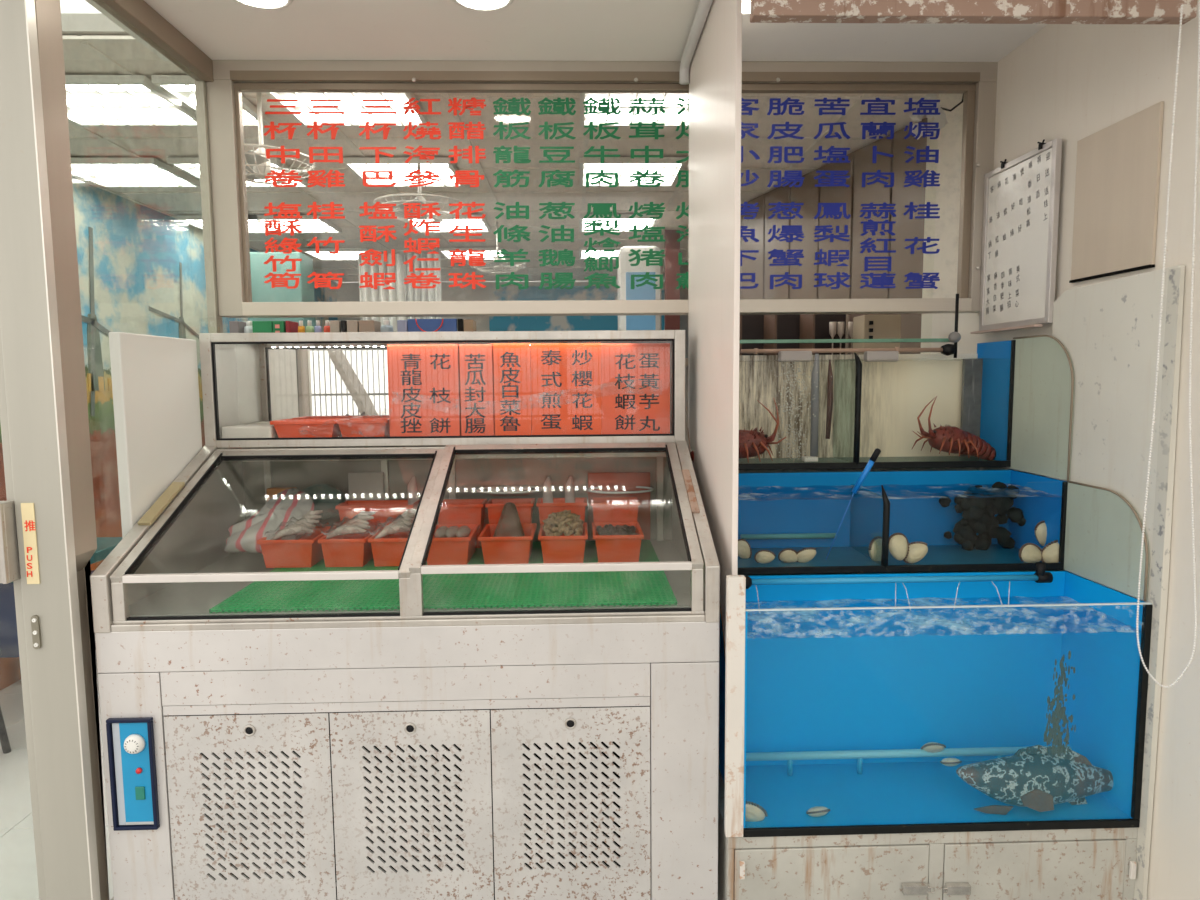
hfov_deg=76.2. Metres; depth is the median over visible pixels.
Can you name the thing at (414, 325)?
carton
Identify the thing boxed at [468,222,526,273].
chandelier
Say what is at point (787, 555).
clam
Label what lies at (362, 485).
carton
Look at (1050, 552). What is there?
clam
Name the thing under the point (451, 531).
fish fillet
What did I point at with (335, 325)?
carton
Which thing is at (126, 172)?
recessed light
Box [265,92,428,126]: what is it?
recessed light
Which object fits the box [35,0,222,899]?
window frame
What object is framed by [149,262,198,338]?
print
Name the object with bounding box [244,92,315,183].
ceiling fan
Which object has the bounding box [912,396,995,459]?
spiny lobster
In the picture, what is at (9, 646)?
dining table
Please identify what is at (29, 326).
trim
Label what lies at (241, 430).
foam box
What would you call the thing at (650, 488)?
glass plate
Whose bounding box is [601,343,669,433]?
paper sign
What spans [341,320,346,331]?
carton
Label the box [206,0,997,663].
window
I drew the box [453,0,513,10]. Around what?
recessed light
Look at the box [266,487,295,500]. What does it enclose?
packet
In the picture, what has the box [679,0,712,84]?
drain pipe
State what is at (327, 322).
bottle
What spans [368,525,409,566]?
basket
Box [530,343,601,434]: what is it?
paper sign
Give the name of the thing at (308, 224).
recessed light
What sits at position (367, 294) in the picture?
curtain
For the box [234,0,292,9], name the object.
recessed light
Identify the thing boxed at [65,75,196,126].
recessed light
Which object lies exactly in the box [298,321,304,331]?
bottle
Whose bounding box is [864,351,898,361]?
filter
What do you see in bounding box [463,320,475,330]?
carton
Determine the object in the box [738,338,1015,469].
fish tank
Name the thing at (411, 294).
curtain
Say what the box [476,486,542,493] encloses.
glass plate
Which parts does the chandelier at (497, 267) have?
blade, blade, motor, blade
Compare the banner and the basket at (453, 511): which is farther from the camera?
the banner
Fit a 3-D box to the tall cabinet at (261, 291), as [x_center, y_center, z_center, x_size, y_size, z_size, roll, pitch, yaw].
[-2.567,-0.294,6.280,0.427,2.564,0.300,-1,5,-2]
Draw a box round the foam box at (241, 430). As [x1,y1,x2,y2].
[221,424,278,437]
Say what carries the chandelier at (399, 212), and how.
hanging from the ceiling at (93, 44)
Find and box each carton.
[229,321,245,332]
[252,321,272,332]
[272,321,285,332]
[285,321,298,332]
[330,320,340,331]
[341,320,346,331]
[347,320,358,331]
[348,472,384,499]
[359,320,380,331]
[397,320,407,331]
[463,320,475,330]
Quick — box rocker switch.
[135,786,144,799]
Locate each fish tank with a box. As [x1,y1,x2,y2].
[719,571,1152,836]
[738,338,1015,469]
[738,448,1067,574]
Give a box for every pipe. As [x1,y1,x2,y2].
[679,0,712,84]
[740,533,836,539]
[741,294,960,357]
[744,562,1052,588]
[746,746,1071,775]
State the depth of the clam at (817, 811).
2.10 m
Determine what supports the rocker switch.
attached to the refrigerated display case
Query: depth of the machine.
3.12 m
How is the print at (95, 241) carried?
attached to the wall at (141, 269)
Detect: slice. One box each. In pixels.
[487,486,501,491]
[498,485,511,490]
[507,486,519,490]
[516,485,530,490]
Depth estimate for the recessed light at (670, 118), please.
3.43 m
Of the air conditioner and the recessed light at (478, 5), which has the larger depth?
the air conditioner
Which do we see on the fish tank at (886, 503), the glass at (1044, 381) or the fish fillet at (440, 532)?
the glass at (1044, 381)
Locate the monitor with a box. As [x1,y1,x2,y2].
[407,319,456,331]
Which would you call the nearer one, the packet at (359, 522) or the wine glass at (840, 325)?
the packet at (359, 522)
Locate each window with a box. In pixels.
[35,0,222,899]
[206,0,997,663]
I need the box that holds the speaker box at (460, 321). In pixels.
[458,319,463,330]
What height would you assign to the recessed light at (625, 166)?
0.034 m
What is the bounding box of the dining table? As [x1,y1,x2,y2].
[0,537,121,681]
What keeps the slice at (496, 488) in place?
on the glass plate at (538, 488)
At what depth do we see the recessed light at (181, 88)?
3.17 m
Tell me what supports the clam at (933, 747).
on the pipe at (859, 755)
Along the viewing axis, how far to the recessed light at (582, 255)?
7.24 m
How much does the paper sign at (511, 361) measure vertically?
0.322 m
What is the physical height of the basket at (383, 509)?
0.162 m
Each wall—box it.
[0,178,337,689]
[336,281,664,330]
[680,118,927,439]
[719,467,977,695]
[931,0,1199,899]
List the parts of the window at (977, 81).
frame, frame, sill, frame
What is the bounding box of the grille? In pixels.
[626,272,655,329]
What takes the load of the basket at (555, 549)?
on the mat
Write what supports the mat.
on the refrigerated display case
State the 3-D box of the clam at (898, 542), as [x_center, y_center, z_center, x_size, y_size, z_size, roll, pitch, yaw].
[0.933,0.303,2.396,0.074,0.090,0.037,-2,6,-15]
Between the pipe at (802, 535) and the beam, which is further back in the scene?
the pipe at (802, 535)
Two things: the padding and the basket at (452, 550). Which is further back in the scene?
the padding
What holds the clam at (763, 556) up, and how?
in the fish tank at (886, 503)
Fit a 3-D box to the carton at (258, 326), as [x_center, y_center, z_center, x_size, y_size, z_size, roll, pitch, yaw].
[-1.375,-0.447,3.165,0.079,0.165,0.100,-1,5,-2]
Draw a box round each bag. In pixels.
[225,488,313,553]
[302,483,344,519]
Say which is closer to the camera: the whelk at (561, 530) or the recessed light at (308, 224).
the whelk at (561, 530)
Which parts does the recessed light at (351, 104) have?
louvre blade, louvre blade, louvre blade, louvre blade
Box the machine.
[853,315,900,354]
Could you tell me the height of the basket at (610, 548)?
0.095 m
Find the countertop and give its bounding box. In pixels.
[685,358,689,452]
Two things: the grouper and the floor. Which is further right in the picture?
the grouper
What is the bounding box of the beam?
[750,0,1197,24]
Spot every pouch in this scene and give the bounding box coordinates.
[408,476,418,506]
[543,476,552,502]
[565,476,574,502]
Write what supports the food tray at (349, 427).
on the refrigerated display case
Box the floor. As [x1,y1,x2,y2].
[0,650,113,899]
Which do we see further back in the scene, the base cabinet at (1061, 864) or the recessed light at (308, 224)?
the recessed light at (308, 224)
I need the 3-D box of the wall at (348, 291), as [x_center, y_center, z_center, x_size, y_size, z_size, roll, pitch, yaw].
[-0.694,-0.714,9.610,5.250,2.750,0.100,-1,5,-2]
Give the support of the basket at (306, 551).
on the mat
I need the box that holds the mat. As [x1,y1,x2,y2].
[209,540,676,612]
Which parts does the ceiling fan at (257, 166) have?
blade, blade, motor, blade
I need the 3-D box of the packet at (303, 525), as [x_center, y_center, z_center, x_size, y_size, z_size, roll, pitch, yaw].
[-1.010,0.251,2.559,0.150,0.076,0.196,-1,5,-2]
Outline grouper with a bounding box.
[956,745,1112,814]
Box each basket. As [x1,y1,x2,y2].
[257,526,335,567]
[318,525,382,566]
[335,500,419,525]
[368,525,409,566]
[427,524,479,564]
[438,499,486,547]
[478,523,536,563]
[485,498,534,523]
[536,497,586,526]
[538,523,587,562]
[588,472,649,539]
[590,497,639,543]
[592,522,643,562]
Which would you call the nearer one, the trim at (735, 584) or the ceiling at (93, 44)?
the trim at (735, 584)
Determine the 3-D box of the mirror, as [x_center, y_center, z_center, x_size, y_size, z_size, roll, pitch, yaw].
[-0.527,-0.233,2.815,1.589,0.349,0.007,-1,5,-2]
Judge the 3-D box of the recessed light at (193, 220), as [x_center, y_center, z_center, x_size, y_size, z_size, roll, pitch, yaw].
[-2.777,-1.704,5.792,0.580,0.034,0.520,-1,5,-2]
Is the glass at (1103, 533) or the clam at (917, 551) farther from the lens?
the clam at (917, 551)
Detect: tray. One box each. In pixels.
[270,418,345,437]
[336,418,389,436]
[970,324,1042,333]
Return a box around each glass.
[829,322,836,354]
[837,322,844,354]
[848,322,852,354]
[1008,335,1074,480]
[1064,480,1148,600]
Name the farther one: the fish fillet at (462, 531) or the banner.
the banner
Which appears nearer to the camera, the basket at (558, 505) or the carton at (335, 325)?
the basket at (558, 505)
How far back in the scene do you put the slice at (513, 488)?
2.74 m
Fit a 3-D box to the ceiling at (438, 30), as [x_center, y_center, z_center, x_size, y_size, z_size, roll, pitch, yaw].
[-0.013,-1.329,1.765,3.000,0.060,1.960,-1,5,-2]
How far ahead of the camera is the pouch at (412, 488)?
2.79 m
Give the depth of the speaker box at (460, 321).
3.14 m
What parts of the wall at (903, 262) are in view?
wall panel, wall panel, wall panel, wall panel, wall panel, wall panel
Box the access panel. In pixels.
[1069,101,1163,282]
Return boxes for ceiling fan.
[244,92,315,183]
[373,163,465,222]
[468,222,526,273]
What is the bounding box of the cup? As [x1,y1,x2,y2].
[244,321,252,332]
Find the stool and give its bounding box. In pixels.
[0,649,10,753]
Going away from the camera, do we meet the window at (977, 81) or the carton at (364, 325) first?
the window at (977, 81)
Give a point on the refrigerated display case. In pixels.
(411, 752)
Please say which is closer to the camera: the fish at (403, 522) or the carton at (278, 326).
the fish at (403, 522)
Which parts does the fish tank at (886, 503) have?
net handle, panel, panel, panel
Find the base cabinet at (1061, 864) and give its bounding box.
[718,696,1137,899]
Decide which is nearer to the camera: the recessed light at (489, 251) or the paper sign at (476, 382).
the paper sign at (476, 382)
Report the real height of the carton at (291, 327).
0.165 m
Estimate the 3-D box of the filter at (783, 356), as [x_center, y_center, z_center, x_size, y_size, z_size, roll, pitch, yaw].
[0.694,-0.333,2.721,0.114,0.037,0.040,-1,5,-2]
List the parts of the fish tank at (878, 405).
kelp strip, rim glass, panel, panel, panel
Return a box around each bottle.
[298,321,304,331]
[306,320,313,331]
[315,320,321,331]
[324,320,329,331]
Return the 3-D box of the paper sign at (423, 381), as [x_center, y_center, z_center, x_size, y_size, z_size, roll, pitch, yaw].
[-0.604,-0.202,2.629,0.245,0.321,0.003,-1,5,-2]
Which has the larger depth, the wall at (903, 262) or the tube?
the wall at (903, 262)
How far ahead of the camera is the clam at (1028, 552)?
2.41 m
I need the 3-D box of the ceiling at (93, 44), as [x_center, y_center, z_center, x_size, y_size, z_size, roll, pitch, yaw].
[-0.456,-1.819,6.127,5.462,0.087,6.842,-1,5,-2]
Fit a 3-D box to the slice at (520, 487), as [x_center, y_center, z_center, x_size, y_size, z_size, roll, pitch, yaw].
[-0.277,0.136,2.763,0.058,0.019,0.057,-1,5,-2]
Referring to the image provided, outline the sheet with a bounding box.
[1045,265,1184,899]
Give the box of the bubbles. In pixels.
[771,362,831,460]
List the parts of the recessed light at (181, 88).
louvre blade, louvre blade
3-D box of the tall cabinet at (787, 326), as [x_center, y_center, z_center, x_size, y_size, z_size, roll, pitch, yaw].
[0.877,0.301,3.479,0.558,1.840,0.220,-1,5,-2]
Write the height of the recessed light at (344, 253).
0.034 m
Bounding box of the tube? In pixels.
[802,354,819,461]
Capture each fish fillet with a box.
[434,526,447,537]
[445,526,458,537]
[456,525,470,536]
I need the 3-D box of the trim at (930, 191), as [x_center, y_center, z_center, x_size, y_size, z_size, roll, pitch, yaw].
[1.654,-0.162,3.478,0.300,2.750,0.260,-1,5,-2]
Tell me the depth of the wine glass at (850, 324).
3.37 m
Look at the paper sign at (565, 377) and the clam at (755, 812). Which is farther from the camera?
the paper sign at (565, 377)
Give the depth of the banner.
9.43 m
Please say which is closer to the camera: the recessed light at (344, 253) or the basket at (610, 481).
the basket at (610, 481)
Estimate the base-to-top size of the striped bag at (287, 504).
0.193 m
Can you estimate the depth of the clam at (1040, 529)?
2.46 m
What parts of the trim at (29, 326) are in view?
lock plate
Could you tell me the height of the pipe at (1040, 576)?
0.064 m
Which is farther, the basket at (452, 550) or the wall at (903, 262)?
the wall at (903, 262)
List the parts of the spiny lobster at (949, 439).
leg, leg, leg, leg, leg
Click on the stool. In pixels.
(4, 741)
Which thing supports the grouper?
in the fish tank at (829, 667)
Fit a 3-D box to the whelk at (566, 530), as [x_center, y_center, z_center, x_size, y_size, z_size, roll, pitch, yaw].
[-0.108,0.271,2.496,0.021,0.033,0.032,-2,5,-12]
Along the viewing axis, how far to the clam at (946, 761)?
2.21 m
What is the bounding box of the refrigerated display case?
[90,330,719,899]
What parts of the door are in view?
handle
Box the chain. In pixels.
[1136,0,1199,687]
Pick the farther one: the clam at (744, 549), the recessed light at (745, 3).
the clam at (744, 549)
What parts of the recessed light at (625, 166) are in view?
louvre blade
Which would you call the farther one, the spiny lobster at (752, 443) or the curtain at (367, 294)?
the curtain at (367, 294)
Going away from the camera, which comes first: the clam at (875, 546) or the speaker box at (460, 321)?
the clam at (875, 546)
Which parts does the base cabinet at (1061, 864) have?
door, rail, door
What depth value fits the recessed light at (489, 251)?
7.08 m
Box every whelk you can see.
[559,524,566,533]
[564,528,569,535]
[569,523,577,529]
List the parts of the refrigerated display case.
post, dial knob, plate, rail, brass plate, sliding lid, showcase frame, louvre panel, lid rail, lid rail, post, rail, sill, louvre panel, post, sliding lid, sill, showcase frame, showcase frame, lid rail, lid rail, louvre panel, showcase frame, rusty plate, post, rail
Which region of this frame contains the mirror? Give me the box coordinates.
[236,341,671,434]
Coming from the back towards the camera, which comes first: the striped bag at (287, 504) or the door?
the striped bag at (287, 504)
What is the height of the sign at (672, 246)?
0.981 m
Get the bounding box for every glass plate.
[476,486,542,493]
[587,486,653,493]
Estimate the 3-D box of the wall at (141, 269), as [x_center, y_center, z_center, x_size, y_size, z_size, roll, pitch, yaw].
[-3.159,-0.334,5.757,0.106,2.750,7.700,-1,5,-2]
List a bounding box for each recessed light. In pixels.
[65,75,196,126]
[71,157,199,187]
[151,75,271,126]
[167,157,309,186]
[176,215,283,232]
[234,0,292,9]
[248,215,341,232]
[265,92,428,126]
[302,248,373,259]
[343,157,464,186]
[407,215,491,232]
[438,247,506,259]
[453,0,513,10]
[579,214,657,231]
[579,247,621,258]
[580,93,688,126]
[580,157,685,186]
[742,0,749,14]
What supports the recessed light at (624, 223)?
in the ceiling at (93, 44)
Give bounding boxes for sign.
[387,344,460,435]
[458,344,494,435]
[492,343,531,434]
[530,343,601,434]
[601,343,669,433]
[665,230,679,329]
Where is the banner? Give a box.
[489,286,663,330]
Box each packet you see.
[265,510,329,539]
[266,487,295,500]
[322,511,380,538]
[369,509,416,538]
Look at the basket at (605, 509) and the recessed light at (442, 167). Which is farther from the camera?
the recessed light at (442, 167)
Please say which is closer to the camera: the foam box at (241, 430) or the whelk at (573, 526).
the whelk at (573, 526)
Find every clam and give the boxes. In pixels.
[738,539,751,558]
[745,801,767,821]
[754,550,775,562]
[778,548,797,562]
[796,547,815,562]
[806,806,829,816]
[868,536,881,560]
[889,533,908,559]
[903,541,927,562]
[921,742,945,752]
[940,758,961,765]
[1018,543,1041,562]
[1034,521,1046,545]
[1041,540,1058,562]
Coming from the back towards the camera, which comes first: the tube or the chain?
the tube
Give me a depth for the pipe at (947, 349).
2.76 m
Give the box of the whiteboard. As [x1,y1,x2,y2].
[970,138,1061,333]
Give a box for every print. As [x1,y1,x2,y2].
[81,227,109,415]
[87,314,104,390]
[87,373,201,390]
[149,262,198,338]
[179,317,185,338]
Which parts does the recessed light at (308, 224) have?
louvre blade, louvre blade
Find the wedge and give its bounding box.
[493,502,523,536]
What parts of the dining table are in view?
modesty panel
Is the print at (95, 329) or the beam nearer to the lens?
the beam
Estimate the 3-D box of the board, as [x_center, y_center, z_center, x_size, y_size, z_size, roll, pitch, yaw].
[-1.343,0.396,2.395,0.031,1.490,0.430,-1,5,-2]
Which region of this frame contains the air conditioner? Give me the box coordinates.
[617,246,660,329]
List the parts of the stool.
leg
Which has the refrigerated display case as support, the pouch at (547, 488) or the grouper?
the pouch at (547, 488)
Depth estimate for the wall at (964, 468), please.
2.93 m
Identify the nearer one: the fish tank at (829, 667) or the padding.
the fish tank at (829, 667)
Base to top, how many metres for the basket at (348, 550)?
0.095 m
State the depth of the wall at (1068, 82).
2.02 m
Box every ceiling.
[61,13,938,281]
[85,0,1046,61]
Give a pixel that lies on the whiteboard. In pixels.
(1022, 195)
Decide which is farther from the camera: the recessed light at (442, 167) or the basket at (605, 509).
the recessed light at (442, 167)
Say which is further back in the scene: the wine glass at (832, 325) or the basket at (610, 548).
the wine glass at (832, 325)
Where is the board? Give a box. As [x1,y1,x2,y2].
[109,332,201,538]
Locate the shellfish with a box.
[939,482,1025,550]
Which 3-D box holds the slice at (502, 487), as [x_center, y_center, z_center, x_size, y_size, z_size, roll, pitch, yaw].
[-0.343,0.137,2.761,0.055,0.020,0.056,3,6,31]
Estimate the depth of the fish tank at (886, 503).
2.64 m
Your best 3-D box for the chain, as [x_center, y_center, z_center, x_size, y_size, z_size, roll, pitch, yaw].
[1.321,-0.227,1.728,0.132,1.586,0.021,0,5,9]
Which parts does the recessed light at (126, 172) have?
louvre blade, louvre blade, louvre blade, louvre blade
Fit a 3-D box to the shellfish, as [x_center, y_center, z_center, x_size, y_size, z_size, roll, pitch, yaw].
[1.299,0.228,2.599,0.254,0.241,0.152,-2,6,-17]
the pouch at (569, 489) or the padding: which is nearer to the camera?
the pouch at (569, 489)
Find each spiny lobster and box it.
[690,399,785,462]
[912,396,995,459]
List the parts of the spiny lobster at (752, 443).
leg, leg, leg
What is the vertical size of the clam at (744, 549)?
0.068 m
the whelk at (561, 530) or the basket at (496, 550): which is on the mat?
the basket at (496, 550)
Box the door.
[0,327,45,899]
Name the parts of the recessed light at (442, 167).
louvre blade, louvre blade, louvre blade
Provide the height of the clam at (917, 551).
0.075 m
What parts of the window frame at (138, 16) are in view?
frame, frame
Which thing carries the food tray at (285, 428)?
on the refrigerated display case
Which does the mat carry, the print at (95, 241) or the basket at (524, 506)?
the basket at (524, 506)
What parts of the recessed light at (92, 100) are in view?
louvre blade, louvre blade, louvre blade, louvre blade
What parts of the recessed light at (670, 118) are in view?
louvre blade, louvre blade, louvre blade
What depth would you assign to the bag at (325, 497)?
2.75 m
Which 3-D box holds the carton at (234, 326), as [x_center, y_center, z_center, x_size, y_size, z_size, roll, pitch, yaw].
[-1.488,-0.446,3.162,0.038,0.165,0.100,-1,5,-2]
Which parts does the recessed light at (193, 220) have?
louvre blade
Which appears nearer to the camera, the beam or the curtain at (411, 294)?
the beam
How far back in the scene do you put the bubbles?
2.70 m
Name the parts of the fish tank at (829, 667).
panel, panel, panel, panel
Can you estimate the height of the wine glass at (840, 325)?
0.170 m
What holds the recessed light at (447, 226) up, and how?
in the ceiling at (93, 44)
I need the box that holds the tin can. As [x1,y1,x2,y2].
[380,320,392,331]
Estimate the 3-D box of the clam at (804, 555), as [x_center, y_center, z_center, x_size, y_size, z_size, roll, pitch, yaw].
[0.655,0.337,2.440,0.067,0.059,0.036,1,6,20]
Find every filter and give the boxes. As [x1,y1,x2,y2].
[778,351,811,361]
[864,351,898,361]
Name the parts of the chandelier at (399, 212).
blade, blade, motor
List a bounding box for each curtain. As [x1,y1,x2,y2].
[358,253,405,331]
[404,253,441,319]
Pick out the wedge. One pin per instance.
(509, 524)
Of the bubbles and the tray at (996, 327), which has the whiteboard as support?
the tray at (996, 327)
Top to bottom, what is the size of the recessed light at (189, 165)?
0.034 m
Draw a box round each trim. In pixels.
[0,0,100,899]
[724,575,745,836]
[920,107,938,353]
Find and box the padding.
[909,94,963,139]
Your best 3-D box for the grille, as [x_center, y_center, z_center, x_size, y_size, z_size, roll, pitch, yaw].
[0.307,-0.909,5.746,0.221,0.839,0.010,-1,5,-2]
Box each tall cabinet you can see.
[249,252,315,331]
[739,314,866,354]

